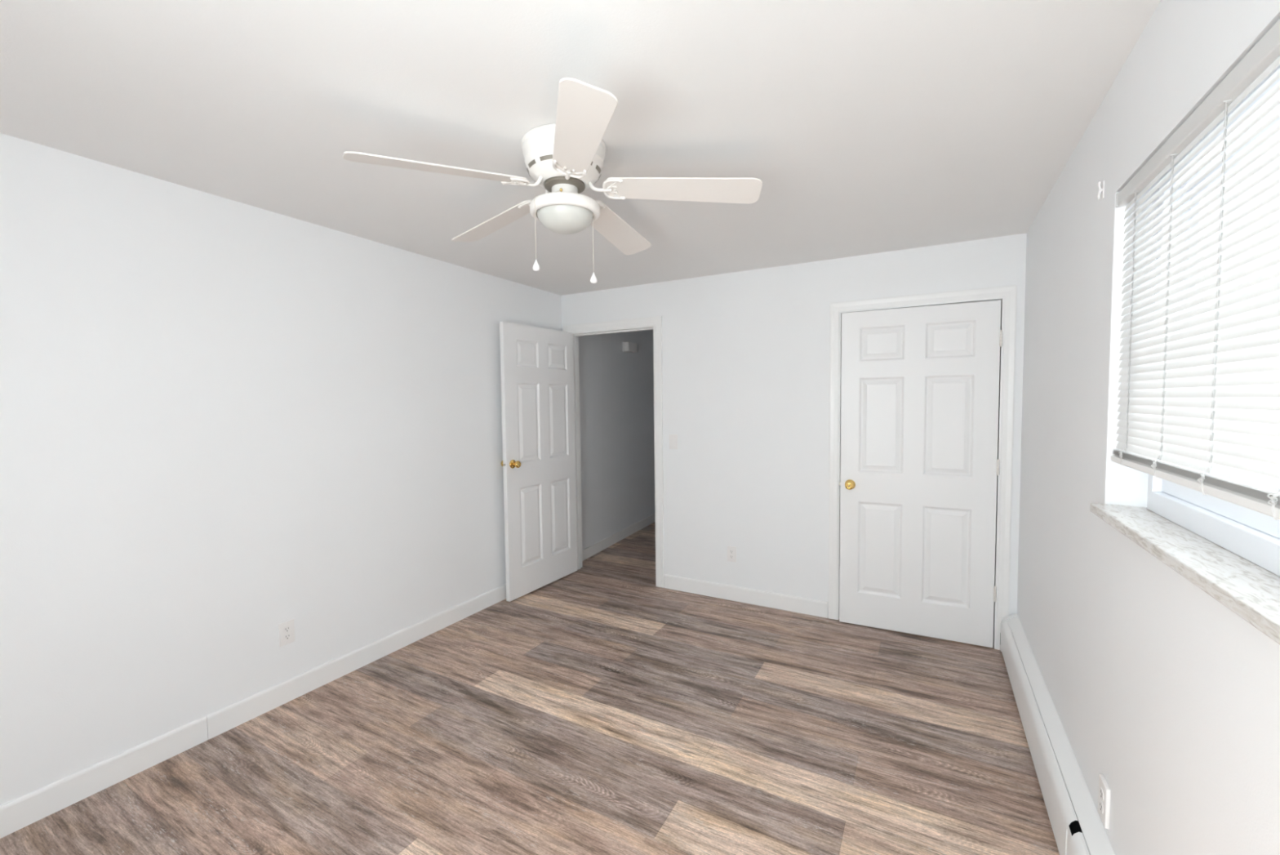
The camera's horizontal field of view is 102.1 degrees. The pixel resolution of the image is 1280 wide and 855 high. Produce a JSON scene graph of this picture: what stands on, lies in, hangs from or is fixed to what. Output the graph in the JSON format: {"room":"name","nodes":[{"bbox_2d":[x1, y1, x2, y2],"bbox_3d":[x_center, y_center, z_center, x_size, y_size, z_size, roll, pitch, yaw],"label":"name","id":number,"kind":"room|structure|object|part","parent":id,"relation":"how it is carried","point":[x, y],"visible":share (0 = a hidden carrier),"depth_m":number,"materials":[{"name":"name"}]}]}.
{"room":"empty bedroom","nodes":[
{"label":"empty bedroom","id":0,"kind":"room"},
{"bbox_2d":[0,133,561,805],"bbox_3d":[-1.835,0.081,2.676,0.140,2.620,4.490,1,3,29],"label":"wall","id":1,"kind":"structure","parent":0,"point":[224,422],"depth_m":2.32,"materials":[{"name":"paint"}]},
{"bbox_2d":[0,583,506,838],"bbox_3d":[-1.723,1.332,2.758,0.012,0.110,4.336,1,3,29],"label":"baseboard","id":2,"kind":"structure","parent":1,"relation":"attached to","point":[225,718],"depth_m":2.34,"materials":[{"name":"white paint"}]},
{"bbox_2d":[278,618,294,646],"bbox_3d":[-1.793,1.042,2.627,0.007,0.117,0.072,1,3,29],"label":"wall outlet","id":3,"kind":"object","parent":1,"relation":"attached to","point":[286,628],"visible":1,"depth_m":2.62,"materials":[{"name":"white plastic"}]},
{"bbox_2d":[283,625,290,632],"bbox_3d":[-1.791,1.023,2.625,0.002,0.028,0.034,1,3,29],"label":"receptacle","id":4,"kind":"object","parent":3,"relation":"attached to","point":[286,628],"depth_m":2.62,"materials":[{"name":"white plastic"}]},
{"bbox_2d":[284,632,291,639],"bbox_3d":[-1.791,1.062,2.627,0.002,0.028,0.034,1,3,29],"label":"receptacle","id":5,"kind":"object","parent":3,"relation":"attached to","point":[287,636],"depth_m":2.63,"materials":[{"name":"white plastic"}]},
{"bbox_2d":[0,521,1059,854],"bbox_3d":[0.334,1.327,3.479,4.000,0.001,7.800,1,3,29],"label":"floor","id":6,"kind":"structure","parent":0,"point":[601,708],"depth_m":2.22,"materials":[{"name":"plastic"}]},
{"bbox_2d":[0,0,1160,295],"bbox_3d":[-0.304,-1.148,1.778,3.674,0.271,4.560,1,3,29],"label":"ceiling","id":7,"kind":"structure","parent":0,"point":[865,126],"depth_m":1.66,"materials":[{"name":"paint"}]},
{"bbox_2d":[342,77,762,283],"bbox_3d":[-0.276,-0.792,1.962,1.376,0.501,1.356,1,3,29],"label":"ceiling fan","id":8,"kind":"object","parent":7,"relation":"hanging from","point":[566,157],"visible":1,"depth_m":1.83,"materials":[{"name":"white metal"}]},
{"bbox_3d":[-0.648,-0.846,1.695,0.566,0.006,0.146,-7,19,-31],"label":"fan blade","id":9,"kind":"part","parent":8,"relation":"part of","materials":[{"name":"white laminate"}]},
{"bbox_3d":[-0.605,-0.872,2.200,0.566,0.006,0.146,-3,13,41],"label":"fan blade","id":10,"kind":"part","parent":8,"relation":"part of","materials":[{"name":"white wood"}]},
{"bbox_3d":[-0.330,-0.728,1.859,0.098,0.255,0.013,-2,3,-20],"label":"pull chain","id":11,"kind":"part","parent":8,"relation":"part of","materials":[{"name":"beige"}]},
{"bbox_3d":[-0.277,-0.762,1.922,0.206,0.071,0.206,1,3,29],"label":"lamp shade","id":12,"kind":"part","parent":8,"relation":"part of","materials":[{"name":"white glass"}]},
{"bbox_3d":[-0.180,-0.841,1.497,0.146,0.006,0.566,12,4,-14],"label":"fan blade","id":13,"kind":"part","parent":8,"relation":"part of","materials":[{"name":"white wood"}]},
{"bbox_3d":[-0.175,-0.684,1.934,0.002,0.205,0.002,1,3,29],"label":"pull chain","id":14,"kind":"part","parent":8,"relation":"part of","materials":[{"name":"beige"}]},
{"bbox_3d":[-0.110,-0.883,2.315,0.146,0.006,0.566,-14,-6,22],"label":"fan blade","id":15,"kind":"part","parent":8,"relation":"part of","materials":[{"name":"white wood"}]},
{"bbox_3d":[0.152,-0.864,1.880,0.566,0.006,0.146,4,-10,5],"label":"fan blade","id":16,"kind":"part","parent":8,"relation":"part of","materials":[{"name":"white wood"}]},
{"bbox_2d":[578,329,655,549],"bbox_3d":[-0.023,-0.105,6.128,0.100,2.600,3.100,1,3,25],"label":"wall","id":17,"kind":"structure","parent":0,"point":[617,432],"depth_m":5.50,"materials":[{"name":"paint"}]},
{"bbox_2d":[582,512,655,560],"bbox_3d":[0.041,1.144,6.163,0.012,0.100,3.086,1,3,25],"label":"baseboard","id":18,"kind":"structure","parent":17,"relation":"attached to","point":[591,550],"depth_m":5.51,"materials":[{"name":"white paint"}]},
{"bbox_2d":[622,341,637,353],"bbox_3d":[-0.106,-0.885,5.723,0.074,0.112,0.240,1,3,25],"label":"door chime","id":19,"kind":"object","parent":17,"relation":"attached to","point":[628,347],"visible":1,"depth_m":5.65,"materials":[{"name":"white plastic"}]},
{"bbox_2d":[560,233,1026,615],"bbox_3d":[0.817,-0.008,3.829,3.644,2.620,0.115,1,3,29],"label":"wall","id":20,"kind":"structure","parent":0,"point":[746,354],"depth_m":3.73,"materials":[{"name":"paint"}]},
{"bbox_2d":[499,321,577,601],"bbox_3d":[-0.797,0.246,4.191,0.169,2.088,0.831,1,3,31],"label":"door","id":21,"kind":"structure","parent":20,"relation":"in","point":[538,463],"depth_m":4.13,"materials":[{"name":"white paint"}]},
{"bbox_3d":[-0.920,0.275,3.868,0.044,0.054,0.054,1,3,31],"label":"knob","id":22,"kind":"part","parent":21,"relation":"part of","materials":[{"name":"gold metal"}]},
{"bbox_3d":[-0.884,-0.570,4.021,0.035,0.208,0.244,1,3,31],"label":"raised panel","id":23,"kind":"part","parent":21,"relation":"part of","materials":[{"name":"white paint"}]},
{"bbox_3d":[-0.878,-0.041,4.048,0.035,0.612,0.244,1,3,31],"label":"raised panel","id":24,"kind":"part","parent":21,"relation":"part of","materials":[{"name":"white paint"}]},
{"bbox_3d":[-0.869,0.767,4.089,0.035,0.620,0.244,1,3,31],"label":"raised panel","id":25,"kind":"part","parent":21,"relation":"part of","materials":[{"name":"white paint"}]},
{"bbox_3d":[-0.702,-0.588,4.324,0.035,0.208,0.244,1,3,31],"label":"raised panel","id":26,"kind":"part","parent":21,"relation":"part of","materials":[{"name":"white paint"}]},
{"bbox_3d":[-0.695,-0.058,4.351,0.035,0.612,0.244,1,3,31],"label":"raised panel","id":27,"kind":"part","parent":21,"relation":"part of","materials":[{"name":"white paint"}]},
{"bbox_3d":[-0.686,0.750,4.392,0.035,0.620,0.244,1,3,31],"label":"raised panel","id":28,"kind":"part","parent":21,"relation":"part of","materials":[{"name":"white paint"}]},
{"bbox_2d":[563,315,664,587],"bbox_3d":[-0.209,0.198,4.406,0.960,2.172,0.134,1,3,29],"label":"trim","id":29,"kind":"structure","parent":20,"relation":"attached to","point":[655,323],"depth_m":4.18,"materials":[{"name":"white paint"}]},
{"bbox_2d":[669,434,677,448],"bbox_3d":[0.262,0.113,4.073,0.072,0.117,0.011,1,3,29],"label":"light switch","id":30,"kind":"object","parent":20,"relation":"attached to","point":[673,437],"visible":1,"depth_m":4.07,"materials":[{"name":"white plastic"}]},
{"bbox_2d":[727,545,736,562],"bbox_3d":[0.689,0.950,3.885,0.072,0.117,0.007,1,3,29],"label":"wall outlet","id":31,"kind":"object","parent":20,"relation":"attached to","point":[731,550],"visible":1,"depth_m":3.88,"materials":[{"name":"white plastic"}]},
{"bbox_2d":[664,573,827,617],"bbox_3d":[0.746,1.247,3.867,1.254,0.110,0.012,1,3,29],"label":"baseboard","id":32,"kind":"structure","parent":20,"relation":"attached to","point":[761,597],"depth_m":3.83,"materials":[{"name":"white paint"}]},
{"bbox_2d":[839,299,1002,647],"bbox_3d":[1.708,0.285,3.223,0.882,2.056,0.102,1,3,27],"label":"door","id":33,"kind":"structure","parent":20,"relation":"in","point":[920,385],"depth_m":3.22,"materials":[{"name":"white paint"}]},
{"bbox_3d":[1.366,0.378,3.372,0.054,0.054,0.044,1,3,27],"label":"knob","id":34,"kind":"part","parent":33,"relation":"part of","materials":[{"name":"gold metal"}]},
{"bbox_3d":[1.559,0.789,3.366,0.260,0.609,0.035,1,3,27],"label":"raised panel","id":35,"kind":"part","parent":33,"relation":"part of","materials":[{"name":"white paint"}]},
{"bbox_3d":[1.549,-0.015,3.325,0.260,0.613,0.035,1,3,27],"label":"raised panel","id":36,"kind":"part","parent":33,"relation":"part of","materials":[{"name":"white paint"}]},
{"bbox_3d":[1.543,-0.533,3.299,0.260,0.217,0.035,1,3,27],"label":"raised panel","id":37,"kind":"part","parent":33,"relation":"part of","materials":[{"name":"white paint"}]},
{"bbox_3d":[1.890,0.794,3.196,0.260,0.609,0.035,1,3,27],"label":"raised panel","id":38,"kind":"part","parent":33,"relation":"part of","materials":[{"name":"white paint"}]},
{"bbox_3d":[1.880,-0.010,3.155,0.260,0.613,0.035,1,3,27],"label":"raised panel","id":39,"kind":"part","parent":33,"relation":"part of","materials":[{"name":"white paint"}]},
{"bbox_3d":[1.874,-0.528,3.129,0.260,0.217,0.035,1,3,27],"label":"raised panel","id":40,"kind":"part","parent":33,"relation":"part of","materials":[{"name":"white paint"}]},
{"bbox_2d":[827,284,1017,649],"bbox_3d":[1.754,0.245,3.310,1.013,2.142,0.132,1,3,29],"label":"trim","id":41,"kind":"structure","parent":20,"relation":"attached to","point":[1007,295],"depth_m":3.08,"materials":[{"name":"white paint"}]},
{"bbox_2d":[1017,0,1279,854],"bbox_3d":[1.197,0.132,0.983,0.200,2.620,4.490,1,3,29],"label":"wall","id":42,"kind":"structure","parent":0,"point":[1157,687],"depth_m":1.44,"materials":[{"name":"paint"}]},
{"bbox_2d":[1000,613,1115,854],"bbox_3d":[1.215,1.299,1.337,0.080,0.228,3.928,1,3,29],"label":"baseboard heater","id":43,"kind":"object","parent":42,"relation":"attached to","point":[1077,824],"visible":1,"depth_m":1.90,"materials":[{"name":"white metal"}]},
{"bbox_3d":[1.311,1.308,1.580,0.002,0.164,0.075,1,3,29],"label":"splice plate","id":44,"kind":"part","parent":43,"relation":"part of","materials":[{"name":"white metal"}]},
{"bbox_2d":[1097,180,1104,199],"bbox_3d":[1.447,-0.745,1.625,0.015,0.055,0.012,1,3,29],"label":"cleat","id":45,"kind":"object","parent":42,"relation":"attached to","point":[1100,189],"visible":1,"depth_m":1.62,"materials":[{"name":"white plastic"}]},
{"bbox_3d":[1.452,-0.745,1.622,0.003,0.052,0.012,1,3,29],"label":"mounting plate","id":46,"kind":"part","parent":45,"relation":"part of","materials":[{"name":"white plastic"}]},
{"bbox_2d":[1097,773,1111,828],"bbox_3d":[1.354,1.089,1.510,0.012,0.117,0.072,1,3,29],"label":"wall outlet","id":47,"kind":"object","parent":42,"relation":"attached to","point":[1104,792],"visible":1,"depth_m":1.49,"materials":[{"name":"white plastic"}]},
{"bbox_2d":[1098,799,1103,813],"bbox_3d":[1.349,1.109,1.513,0.002,0.028,0.034,1,3,29],"label":"receptacle","id":48,"kind":"object","parent":47,"relation":"attached to","point":[1100,801],"depth_m":1.51,"materials":[{"name":"white plastic"}]},
{"bbox_2d":[1099,786,1103,799],"bbox_3d":[1.349,1.070,1.511,0.002,0.028,0.034,1,3,29],"label":"receptacle","id":49,"kind":"object","parent":47,"relation":"attached to","point":[1101,788],"depth_m":1.51,"materials":[{"name":"white plastic"}]},
{"bbox_2d":[1089,67,1279,644],"bbox_3d":[1.005,-0.168,0.697,0.206,0.946,1.855,1,3,29],"label":"window","id":50,"kind":"structure","parent":42,"relation":"in","point":[1230,551],"depth_m":1.09,"materials":[{"name":"white plastic"}]},
{"bbox_3d":[0.979,0.290,0.738,0.132,0.026,1.855,1,3,29],"label":"sill","id":51,"kind":"part","parent":50,"relation":"part of","materials":[{"name":"stone"}]},
{"bbox_2d":[1111,18,1279,519],"bbox_3d":[0.978,-0.249,0.754,0.035,0.791,1.776,1,3,29],"label":"window blind","id":52,"kind":"object","parent":50,"relation":"attached to","point":[1199,412],"visible":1,"depth_m":1.02,"materials":[{"name":"white plastic"}]},
{"bbox_3d":[1.345,-0.266,1.425,0.020,0.747,0.015,1,3,29],"label":"ladder cord","id":53,"kind":"part","parent":52,"relation":"part of","materials":[{"name":"white fabric"}]},
{"bbox_3d":[1.224,-0.253,1.209,0.020,0.747,0.019,1,3,29],"label":"ladder cord","id":54,"kind":"part","parent":52,"relation":"part of","materials":[{"name":"white fabric"}]},
{"bbox_3d":[0.980,0.134,0.762,0.027,0.020,1.754,1,3,29],"label":"rail","id":55,"kind":"part","parent":52,"relation":"part of","materials":[{"name":"white"}]},
{"bbox_3d":[1.104,-0.241,0.995,0.021,0.747,0.017,1,3,29],"label":"ladder cord","id":56,"kind":"part","parent":52,"relation":"part of","materials":[{"name":"white fabric"}]},
{"bbox_3d":[0.986,-0.229,0.784,0.021,0.747,0.015,1,3,29],"label":"ladder cord","id":57,"kind":"part","parent":52,"relation":"part of","materials":[{"name":"white fabric"}]},
{"bbox_3d":[1.048,0.024,0.686,0.028,0.394,1.682,1,3,29],"label":"sash","id":58,"kind":"part","parent":50,"relation":"part of","materials":[{"name":"white plastic"}]},
{"bbox_3d":[1.073,-0.366,0.650,0.028,0.466,1.682,1,3,29],"label":"sash","id":59,"kind":"part","parent":50,"relation":"part of","materials":[{"name":"white plastic"}]}
]}

